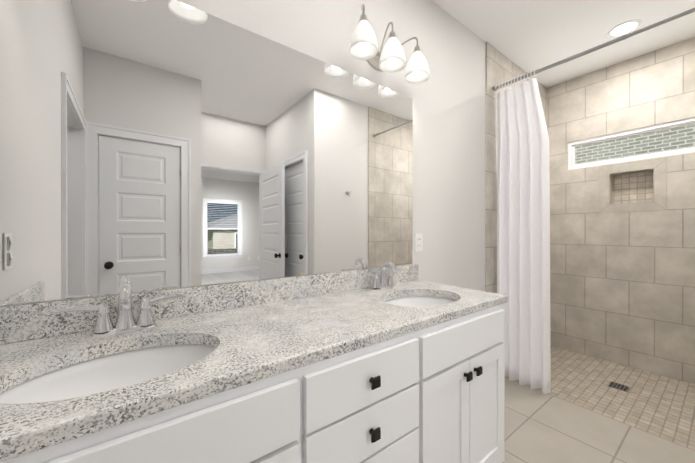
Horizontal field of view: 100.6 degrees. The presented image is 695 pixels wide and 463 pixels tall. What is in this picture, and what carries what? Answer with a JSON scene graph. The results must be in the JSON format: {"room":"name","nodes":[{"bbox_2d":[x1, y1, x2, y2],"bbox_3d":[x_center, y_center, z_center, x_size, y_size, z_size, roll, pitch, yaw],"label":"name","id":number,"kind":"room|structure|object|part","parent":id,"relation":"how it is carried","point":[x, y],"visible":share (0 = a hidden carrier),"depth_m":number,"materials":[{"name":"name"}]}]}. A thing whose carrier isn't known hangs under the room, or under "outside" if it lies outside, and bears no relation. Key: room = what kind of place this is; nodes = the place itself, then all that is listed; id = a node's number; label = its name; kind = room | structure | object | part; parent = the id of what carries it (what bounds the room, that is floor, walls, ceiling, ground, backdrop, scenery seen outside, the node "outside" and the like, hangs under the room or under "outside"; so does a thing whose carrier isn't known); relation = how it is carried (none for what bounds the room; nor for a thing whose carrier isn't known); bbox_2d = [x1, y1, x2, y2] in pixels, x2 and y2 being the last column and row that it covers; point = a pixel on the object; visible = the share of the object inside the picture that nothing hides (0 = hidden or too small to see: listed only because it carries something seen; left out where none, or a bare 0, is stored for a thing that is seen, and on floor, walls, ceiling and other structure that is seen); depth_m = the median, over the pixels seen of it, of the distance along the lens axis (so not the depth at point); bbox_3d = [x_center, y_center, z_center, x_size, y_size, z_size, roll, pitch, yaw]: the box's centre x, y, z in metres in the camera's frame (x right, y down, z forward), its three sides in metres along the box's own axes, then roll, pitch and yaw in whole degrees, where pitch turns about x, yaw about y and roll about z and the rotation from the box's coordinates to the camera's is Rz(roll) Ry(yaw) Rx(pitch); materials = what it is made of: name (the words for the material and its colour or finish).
{"room":"bathroom","nodes":[
{"label":"bathroom","id":0,"kind":"room"},
{"bbox_2d":[0,265,419,344],"bbox_3d":[-0.260,0.251,1.293,1.757,0.100,0.020,0,0,-37],"label":"backsplash","id":1,"kind":"structure","parent":0,"relation":"attached to","point":[22,322],"depth_m":1.09,"materials":[{"name":"grey stone"}]},
{"bbox_2d":[0,0,545,306],"bbox_3d":[0.541,-0.171,1.979,4.110,2.740,0.130,0,0,-37],"label":"wall","id":2,"kind":"structure","parent":0,"point":[148,145],"depth_m":1.15,"materials":[{"name":"white paint"}]},
{"bbox_2d":[415,233,422,251],"bbox_3d":[0.456,0.065,1.842,0.070,0.115,0.007,0,0,-37],"label":"outlet","id":3,"kind":"object","parent":2,"relation":"attached to","point":[418,241],"visible":1,"depth_m":1.84,"materials":[{"name":"white plastic"}]},
{"bbox_3d":[1.658,-0.173,2.743,1.165,2.740,0.010,0,0,-37],"label":"wall tile mirror","id":4,"kind":"part","parent":2,"relation":"part of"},
{"bbox_2d":[494,8,694,90],"bbox_3d":[1.669,-1.200,1.824,0.048,0.048,1.463,0,0,-37],"label":"curtain rod","id":5,"kind":"object","parent":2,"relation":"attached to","point":[618,39],"visible":1,"depth_m":1.85,"materials":[{"name":"silver metal"}]},
{"bbox_2d":[496,70,550,393],"bbox_3d":[1.353,-0.022,2.252,0.104,2.397,0.387,0,0,-37],"label":"curtain","id":6,"kind":"object","parent":5,"relation":"hanging from","point":[523,227],"visible":0.88,"depth_m":2.23,"materials":[{"name":"white fabric"}]},
{"bbox_2d":[349,4,429,83],"bbox_3d":[0.223,-1.004,1.550,0.539,0.240,0.188,0,0,-37],"label":"sconce","id":7,"kind":"object","parent":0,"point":[389,57],"visible":1,"depth_m":1.50,"materials":[{"name":"white glass"}]},
{"bbox_2d":[485,42,491,292],"bbox_3d":[1.158,-0.172,2.366,0.083,2.740,0.012,0,0,-37],"label":"wall tile strip","id":8,"kind":"object","parent":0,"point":[488,194],"visible":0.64,"depth_m":2.35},
{"bbox_2d":[431,0,694,87],"bbox_3d":[2.610,-1.572,-1.418,6.500,0.080,8.200,0,0,-37],"label":"ceiling","id":9,"kind":"structure","parent":0,"point":[527,36],"depth_m":2.18,"materials":[{"name":"white paint"}]},
{"bbox_2d":[607,19,641,37],"bbox_3d":[2.092,-1.538,2.184,0.194,0.006,0.194,0,0,-37],"label":"recessed light","id":10,"kind":"object","parent":9,"relation":"in","point":[624,28],"visible":0.98,"depth_m":2.18,"materials":[{"name":"white plastic"}]},
{"bbox_2d":[503,345,694,462],"bbox_3d":[0.925,1.233,0.389,5.410,0.060,3.140,0,0,-37],"label":"floor","id":11,"kind":"structure","parent":0,"point":[540,427],"depth_m":1.88,"materials":[{"name":"tile"}]},
{"bbox_2d":[0,301,507,462],"bbox_3d":[-0.095,0.769,1.057,1.736,0.865,0.595,0,0,-37],"label":"bathroom vanity","id":12,"kind":"object","parent":11,"relation":"on","point":[387,362],"depth_m":0.80,"materials":[{"name":"white wood"}]},
{"bbox_2d":[0,281,507,452],"bbox_3d":[-0.098,0.319,1.078,1.757,0.035,0.559,0,0,-37],"label":"countertop","id":13,"kind":"structure","parent":12,"relation":"on","point":[256,339],"depth_m":0.80,"materials":[{"name":"grey stone"}]},
{"bbox_2d":[0,329,227,416],"bbox_3d":[-0.534,0.404,0.690,0.486,0.158,0.363,0,0,-37],"label":"sink","id":14,"kind":"object","parent":13,"relation":"in","point":[41,382],"depth_m":0.77,"materials":[{"name":"white ceramic"}]},
{"bbox_2d":[48,284,187,336],"bbox_3d":[-0.664,0.228,0.862,0.319,0.148,0.120,0,0,-37],"label":"faucet","id":15,"kind":"object","parent":13,"relation":"on","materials":[{"name":"silver metal"}]},
{"bbox_2d":[360,261,407,288],"bbox_3d":[0.211,0.226,1.520,0.319,0.148,0.120,0,0,-37],"label":"faucet","id":16,"kind":"object","parent":13,"relation":"on","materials":[{"name":"silver metal"}]},
{"bbox_2d":[372,289,463,308],"bbox_3d":[0.340,0.403,1.347,0.486,0.158,0.363,0,0,-37],"label":"sink","id":17,"kind":"object","parent":13,"relation":"in","point":[423,298],"depth_m":1.51,"materials":[{"name":"white ceramic"}]},
{"bbox_2d":[607,381,629,391],"bbox_3d":[2.106,1.197,2.239,0.112,0.004,0.112,0,0,-37],"label":"shower drain","id":18,"kind":"object","parent":11,"relation":"on","point":[621,387],"visible":1,"depth_m":2.24,"materials":[{"name":"silver metal"}]},
{"bbox_2d":[546,37,694,383],"bbox_3d":[2.619,-0.172,2.534,0.120,2.740,1.740,0,0,-37],"label":"tiled wall","id":19,"kind":"structure","parent":0,"point":[622,288],"depth_m":2.60,"materials":[{"name":"tile"}]},
{"bbox_2d":[568,117,694,169],"bbox_3d":[2.552,-0.772,2.594,0.063,0.280,0.920,0,0,-37],"label":"shower window","id":20,"kind":"structure","parent":19,"relation":"in","point":[667,139],"depth_m":2.57,"materials":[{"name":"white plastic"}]},
{"bbox_2d":[599,158,666,212],"bbox_3d":[2.558,-0.400,2.595,0.104,0.435,0.437,0,0,-37],"label":"wall niche","id":21,"kind":"object","parent":19,"relation":"attached to","point":[635,186],"visible":1,"depth_m":2.59,"materials":[{"name":"tile"}]}
]}

